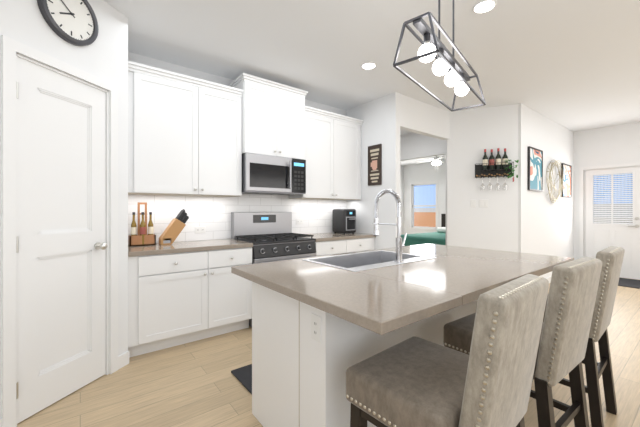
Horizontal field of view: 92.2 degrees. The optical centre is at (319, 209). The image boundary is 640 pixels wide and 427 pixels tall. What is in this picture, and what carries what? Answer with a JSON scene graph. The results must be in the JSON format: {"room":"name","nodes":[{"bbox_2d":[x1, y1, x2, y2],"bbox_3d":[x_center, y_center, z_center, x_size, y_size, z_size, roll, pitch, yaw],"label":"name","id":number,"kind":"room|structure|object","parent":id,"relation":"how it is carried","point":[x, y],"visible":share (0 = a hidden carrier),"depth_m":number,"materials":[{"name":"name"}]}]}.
{"room":"kitchen","nodes":[
{"label":"kitchen","id":0,"kind":"room"},
{"bbox_2d":[0,0,639,417],"bbox_3d":[1.972,-0.160,3.962,10.620,2.840,10.070,0,0,-38],"label":"wall","id":1,"kind":"structure","parent":0,"point":[516,214],"depth_m":4.67,"materials":[{"name":"white paint"}]},
{"bbox_2d":[1,35,117,426],"bbox_3d":[-1.734,0.142,2.083,0.118,2.235,0.730,0,0,14],"label":"door frame","id":2,"kind":"structure","parent":1,"relation":"attached to","point":[12,50],"depth_m":1.77,"materials":[{"name":"white wood"}]},
{"bbox_2d":[16,57,107,423],"bbox_3d":[-1.715,0.177,2.077,0.477,2.150,0.394,0,0,-38],"label":"pantry door","id":3,"kind":"structure","parent":1,"relation":"in","point":[61,245],"depth_m":2.03,"materials":[{"name":"white wood"}]},
{"bbox_2d":[37,0,98,45],"bbox_3d":[-1.673,-1.315,2.068,0.042,0.380,0.380,0,0,14],"label":"clock","id":4,"kind":"object","parent":1,"relation":"attached to","point":[74,22],"visible":1,"depth_m":2.07,"materials":[{"name":"grey plastic"}]},
{"bbox_2d":[128,65,207,196],"bbox_3d":[-1.578,-0.723,3.106,0.702,1.126,0.341,0,0,-38],"label":"upper cabinet","id":5,"kind":"object","parent":1,"relation":"attached to","point":[190,136],"depth_m":2.97,"materials":[{"name":"white wood"}]},
{"bbox_2d":[195,227,205,232],"bbox_3d":[-1.355,0.225,3.492,0.118,0.072,0.007,0,0,-38],"label":"electrical outlet plate","id":6,"kind":"object","parent":1,"relation":"attached to","point":[203,229],"depth_m":3.49,"materials":[{"name":"white plastic"}]},
{"bbox_2d":[208,85,242,196],"bbox_3d":[-1.185,-0.723,3.413,0.531,1.126,0.341,0,0,-38],"label":"upper cabinet","id":7,"kind":"object","parent":1,"relation":"attached to","point":[224,155],"depth_m":3.32,"materials":[{"name":"white wood"}]},
{"bbox_2d":[128,194,346,244],"bbox_3d":[-0.773,-0.147,3.955,3.018,0.986,0.008,0,0,-38],"label":"backsplash","id":8,"kind":"structure","parent":1,"relation":"attached to","point":[212,215],"depth_m":3.63,"materials":[{"name":"white tile"}]},
{"bbox_2d":[232,77,307,160],"bbox_3d":[-0.632,-1.043,3.808,0.822,0.815,0.396,0,0,-38],"label":"upper cabinet","id":9,"kind":"object","parent":1,"relation":"attached to","point":[273,119],"depth_m":3.61,"materials":[{"name":"white wood"}]},
{"bbox_2d":[242,153,305,194],"bbox_3d":[-0.607,-0.417,3.775,0.808,0.430,0.477,0,0,-38],"label":"microwave","id":10,"kind":"object","parent":9,"relation":"attached to","point":[268,174],"visible":1,"depth_m":3.60,"materials":[{"name":"silver metal"}]},
{"bbox_2d":[0,276,551,426],"bbox_3d":[2.213,1.210,2.610,9.100,0.100,7.400,0,0,-38],"label":"baseboard","id":11,"kind":"structure","parent":1,"relation":"attached to","point":[123,359],"depth_m":2.48,"materials":[{"name":"white wood"}]},
{"bbox_2d":[296,219,302,223],"bbox_3d":[-0.286,0.161,4.324,0.118,0.072,0.007,0,0,-38],"label":"electrical outlet plate","id":12,"kind":"object","parent":1,"relation":"attached to","point":[298,221],"depth_m":4.32,"materials":[{"name":"white plastic"}]},
{"bbox_2d":[289,109,362,199],"bbox_3d":[0.101,-0.723,4.413,1.075,1.126,0.341,0,0,-38],"label":"upper cabinet","id":13,"kind":"object","parent":1,"relation":"attached to","point":[333,165],"depth_m":4.25,"materials":[{"name":"white wood"}]},
{"bbox_2d":[368,144,381,185],"bbox_3d":[0.780,-0.640,4.400,0.020,0.570,0.245,0,0,-38],"label":"coffee sign","id":14,"kind":"object","parent":1,"relation":"attached to","point":[374,164],"visible":0.96,"depth_m":4.39,"materials":[{"name":"brown wood"}]},
{"bbox_2d":[410,181,437,230],"bbox_3d":[3.501,-0.140,10.361,0.085,1.620,1.070,0,0,-38],"label":"window","id":15,"kind":"structure","parent":1,"relation":"in","point":[412,206],"depth_m":10.44,"materials":[{"name":"white"}]},
{"bbox_2d":[470,200,475,206],"bbox_3d":[2.396,-0.100,4.817,0.075,0.116,0.010,0,0,22],"label":"switch plate","id":16,"kind":"object","parent":1,"relation":"attached to","point":[472,202],"depth_m":4.82,"materials":[{"name":"white plastic"}]},
{"bbox_2d":[479,200,487,206],"bbox_3d":[2.529,-0.100,4.761,0.120,0.116,0.010,0,0,22],"label":"switch plate","id":17,"kind":"object","parent":1,"relation":"attached to","point":[483,203],"depth_m":4.76,"materials":[{"name":"white plastic"}]},
{"bbox_2d":[475,148,518,190],"bbox_3d":[2.645,-0.613,4.626,0.563,0.632,0.168,0,0,23],"label":"shelf","id":18,"kind":"object","parent":1,"relation":"attached to","point":[496,167],"visible":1,"depth_m":4.64,"materials":[{"name":"black wood"}]},
{"bbox_2d":[527,146,542,190],"bbox_3d":[3.413,-0.637,4.879,0.580,0.665,0.030,0,0,-38],"label":"picture","id":19,"kind":"object","parent":1,"relation":"attached to","point":[534,169],"visible":1,"depth_m":4.84,"materials":[{"name":"multicoloured paper"}]},
{"bbox_2d":[546,160,562,202],"bbox_3d":[4.119,-0.502,5.383,0.780,0.764,0.102,0,0,-38],"label":"art","id":20,"kind":"object","parent":1,"relation":"attached to","point":[559,179],"visible":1,"depth_m":5.40,"materials":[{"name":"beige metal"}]},
{"bbox_2d":[561,163,571,197],"bbox_3d":[4.719,-0.555,5.896,0.550,0.630,0.030,0,0,-38],"label":"picture","id":21,"kind":"object","parent":1,"relation":"attached to","point":[566,171],"visible":0.92,"depth_m":5.88,"materials":[{"name":"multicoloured paper"}]},
{"bbox_2d":[579,162,639,258],"bbox_3d":[5.537,0.203,5.831,0.138,2.115,0.950,0,0,-38],"label":"door frame","id":22,"kind":"structure","parent":1,"relation":"attached to","point":[582,170],"depth_m":6.12,"materials":[{"name":"white wood"}]},
{"bbox_2d":[585,167,639,279],"bbox_3d":[5.505,0.237,5.806,0.099,2.030,0.788,0,0,-38],"label":"entry door","id":23,"kind":"structure","parent":1,"relation":"in","point":[599,236],"depth_m":5.77,"materials":[{"name":"white"}]},
{"bbox_2d":[17,277,639,426],"bbox_3d":[1.972,1.310,3.962,10.620,0.100,10.070,0,0,-38],"label":"floor","id":24,"kind":"structure","parent":0,"point":[197,383],"depth_m":2.15,"materials":[{"name":"brown wood"}]},
{"bbox_2d":[128,249,215,357],"bbox_3d":[-1.491,0.823,3.003,0.712,0.874,0.611,0,0,-38],"label":"base cabinet","id":25,"kind":"object","parent":24,"relation":"on","point":[180,293],"depth_m":2.75,"materials":[{"name":"white wood"}]},
{"bbox_2d":[128,239,251,252],"bbox_3d":[-1.329,0.366,3.122,1.115,0.040,0.621,0,0,-38],"label":"countertop","id":26,"kind":"structure","parent":25,"relation":"on","point":[175,247],"depth_m":2.99,"materials":[{"name":"beige stone"}]},
{"bbox_2d":[129,202,155,246],"bbox_3d":[-1.740,0.136,3.016,0.220,0.420,0.103,0,0,-38],"label":"caddy","id":27,"kind":"object","parent":26,"relation":"on","point":[142,238],"visible":1,"depth_m":2.99,"materials":[{"name":"brown wood"}]},
{"bbox_2d":[159,209,188,244],"bbox_3d":[-1.487,0.167,3.150,0.274,0.356,0.122,0,0,-38],"label":"knife block","id":28,"kind":"object","parent":26,"relation":"on","point":[173,230],"visible":1,"depth_m":3.10,"materials":[{"name":"brown wood"}]},
{"bbox_2d":[216,245,252,335],"bbox_3d":[-1.098,0.823,3.309,0.521,0.874,0.611,0,0,-38],"label":"base cabinet","id":29,"kind":"object","parent":24,"relation":"on","point":[233,292],"depth_m":3.11,"materials":[{"name":"white wood"}]},
{"bbox_2d":[231,364,251,393],"bbox_3d":[-0.172,1.252,2.476,0.930,0.016,0.500,0,0,-38],"label":"kitchen mat","id":30,"kind":"object","parent":24,"relation":"on","point":[243,375],"visible":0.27,"depth_m":2.31,"materials":[{"name":"grey rubber"}]},
{"bbox_2d":[231,212,315,326],"bbox_3d":[-0.538,0.642,3.686,0.816,1.235,0.702,0,0,-38],"label":"range","id":31,"kind":"object","parent":24,"relation":"on","point":[271,236],"visible":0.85,"depth_m":3.66,"materials":[{"name":"silver metal"}]},
{"bbox_2d":[315,237,374,255],"bbox_3d":[0.184,0.823,4.306,1.075,0.874,0.611,0,0,-38],"label":"base cabinet","id":32,"kind":"object","parent":24,"relation":"on","point":[346,244],"depth_m":4.03,"materials":[{"name":"white wood"}]},
{"bbox_2d":[307,233,375,240],"bbox_3d":[0.187,0.366,4.302,1.075,0.040,0.621,0,0,-38],"label":"countertop","id":33,"kind":"structure","parent":32,"relation":"on","point":[321,236],"depth_m":4.18,"materials":[{"name":"beige stone"}]},
{"bbox_2d":[332,209,355,233],"bbox_3d":[0.370,0.166,4.547,0.250,0.360,0.318,0,0,-38],"label":"air fryer","id":34,"kind":"object","parent":33,"relation":"on","point":[344,221],"visible":1,"depth_m":4.46,"materials":[{"name":"black plastic"}]},
{"bbox_2d":[250,280,477,426],"bbox_3d":[0.541,0.823,2.198,1.886,0.874,0.725,0,0,-38],"label":"kitchen island","id":35,"kind":"object","parent":24,"relation":"on","point":[321,325],"depth_m":1.53,"materials":[{"name":"white wood"}]},
{"bbox_2d":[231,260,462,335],"bbox_3d":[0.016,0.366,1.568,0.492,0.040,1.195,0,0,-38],"label":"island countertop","id":36,"kind":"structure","parent":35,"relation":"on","point":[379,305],"depth_m":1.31,"materials":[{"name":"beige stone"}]},
{"bbox_2d":[299,250,534,303],"bbox_3d":[0.525,0.366,1.963,0.796,0.040,1.195,0,0,-38],"label":"island countertop","id":37,"kind":"structure","parent":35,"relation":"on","point":[471,281],"depth_m":1.65,"materials":[{"name":"beige stone"}]},
{"bbox_2d":[307,248,434,271],"bbox_3d":[0.358,0.446,2.177,0.820,0.208,0.524,0,0,-38],"label":"sink","id":38,"kind":"object","parent":37,"relation":"in","point":[353,261],"depth_m":2.36,"materials":[{"name":"silver metal"}]},
{"bbox_2d":[372,189,406,262],"bbox_3d":[0.479,0.098,2.119,0.110,0.487,0.256,0,0,-38],"label":"faucet","id":39,"kind":"object","parent":37,"relation":"on","point":[400,245],"visible":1,"depth_m":2.03,"materials":[{"name":"silver metal"}]},
{"bbox_2d":[401,214,445,245],"bbox_3d":[3.318,0.685,7.589,2.200,1.150,1.940,0,0,-38],"label":"bed","id":40,"kind":"object","parent":24,"relation":"on","point":[438,237],"visible":0.12,"depth_m":7.31,"materials":[{"name":"green fabric"}]},
{"bbox_2d":[346,274,548,426],"bbox_3d":[0.444,0.742,1.112,0.482,1.040,0.547,0,0,-41],"label":"stool","id":41,"kind":"object","parent":24,"relation":"on","point":[413,381],"visible":1,"depth_m":0.96,"materials":[{"name":"fabric"}]},
{"bbox_2d":[443,257,601,426],"bbox_3d":[0.987,0.742,1.528,0.482,1.040,0.547,0,0,-36],"label":"stool","id":42,"kind":"object","parent":24,"relation":"on","point":[566,325],"visible":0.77,"depth_m":1.28,"materials":[{"name":"fabric"}]},
{"bbox_2d":[532,246,624,426],"bbox_3d":[1.524,0.742,1.953,0.482,1.040,0.547,0,0,-40],"label":"stool","id":43,"kind":"object","parent":24,"relation":"on","point":[611,258],"visible":0.54,"depth_m":1.68,"materials":[{"name":"fabric"}]},
{"bbox_2d":[618,278,639,288],"bbox_3d":[5.146,1.254,5.526,0.810,0.012,0.900,0,0,-38],"label":"door mat","id":44,"kind":"object","parent":24,"relation":"on","point":[630,283],"visible":0.24,"depth_m":5.23,"materials":[{"name":"grey fabric"}]},
{"bbox_2d":[104,0,639,165],"bbox_3d":[1.972,-1.630,3.962,10.620,0.100,10.070,0,0,-38],"label":"ceiling","id":45,"kind":"structure","parent":0,"point":[573,65],"depth_m":3.00,"materials":[{"name":"white paint"}]},
{"bbox_2d":[361,62,375,69],"bbox_3d":[0.534,-1.576,3.368,0.163,0.012,0.163,0,0,-44],"label":"recessed light","id":46,"kind":"object","parent":45,"relation":"in","point":[368,65],"depth_m":3.35,"materials":[{"name":"white plastic"}]},
{"bbox_2d":[416,155,445,172],"bbox_3d":[3.004,-1.270,8.028,1.216,0.619,1.162,0,0,-38],"label":"ceiling fan light","id":47,"kind":"object","parent":45,"relation":"hanging from","point":[436,160],"visible":0.85,"depth_m":7.92,"materials":[{"name":"white plastic"}]},
{"bbox_2d":[393,0,485,111],"bbox_3d":[0.767,-1.157,1.864,0.231,0.844,0.951,0,0,40],"label":"pendant light","id":48,"kind":"object","parent":45,"relation":"hanging from","point":[431,47],"visible":1,"depth_m":1.75,"materials":[{"name":"grey metal"}]},
{"bbox_2d":[473,0,496,13],"bbox_3d":[1.273,-1.576,2.385,0.163,0.012,0.163,0,0,43],"label":"recessed light","id":49,"kind":"object","parent":45,"relation":"in","point":[482,6],"depth_m":2.38,"materials":[{"name":"white plastic"}]},
{"label":"outside","id":50,"kind":"structure","parent":0,"visible":0},
{"bbox_2d":[414,184,435,226],"bbox_3d":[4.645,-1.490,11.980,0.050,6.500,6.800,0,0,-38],"label":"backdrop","id":51,"kind":"structure","parent":50,"point":[425,202],"depth_m":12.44,"materials":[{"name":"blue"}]},
{"bbox_2d":[594,173,632,223],"bbox_3d":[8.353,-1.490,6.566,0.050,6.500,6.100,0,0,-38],"label":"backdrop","id":52,"kind":"structure","parent":50,"point":[621,190],"depth_m":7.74,"materials":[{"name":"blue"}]}
]}

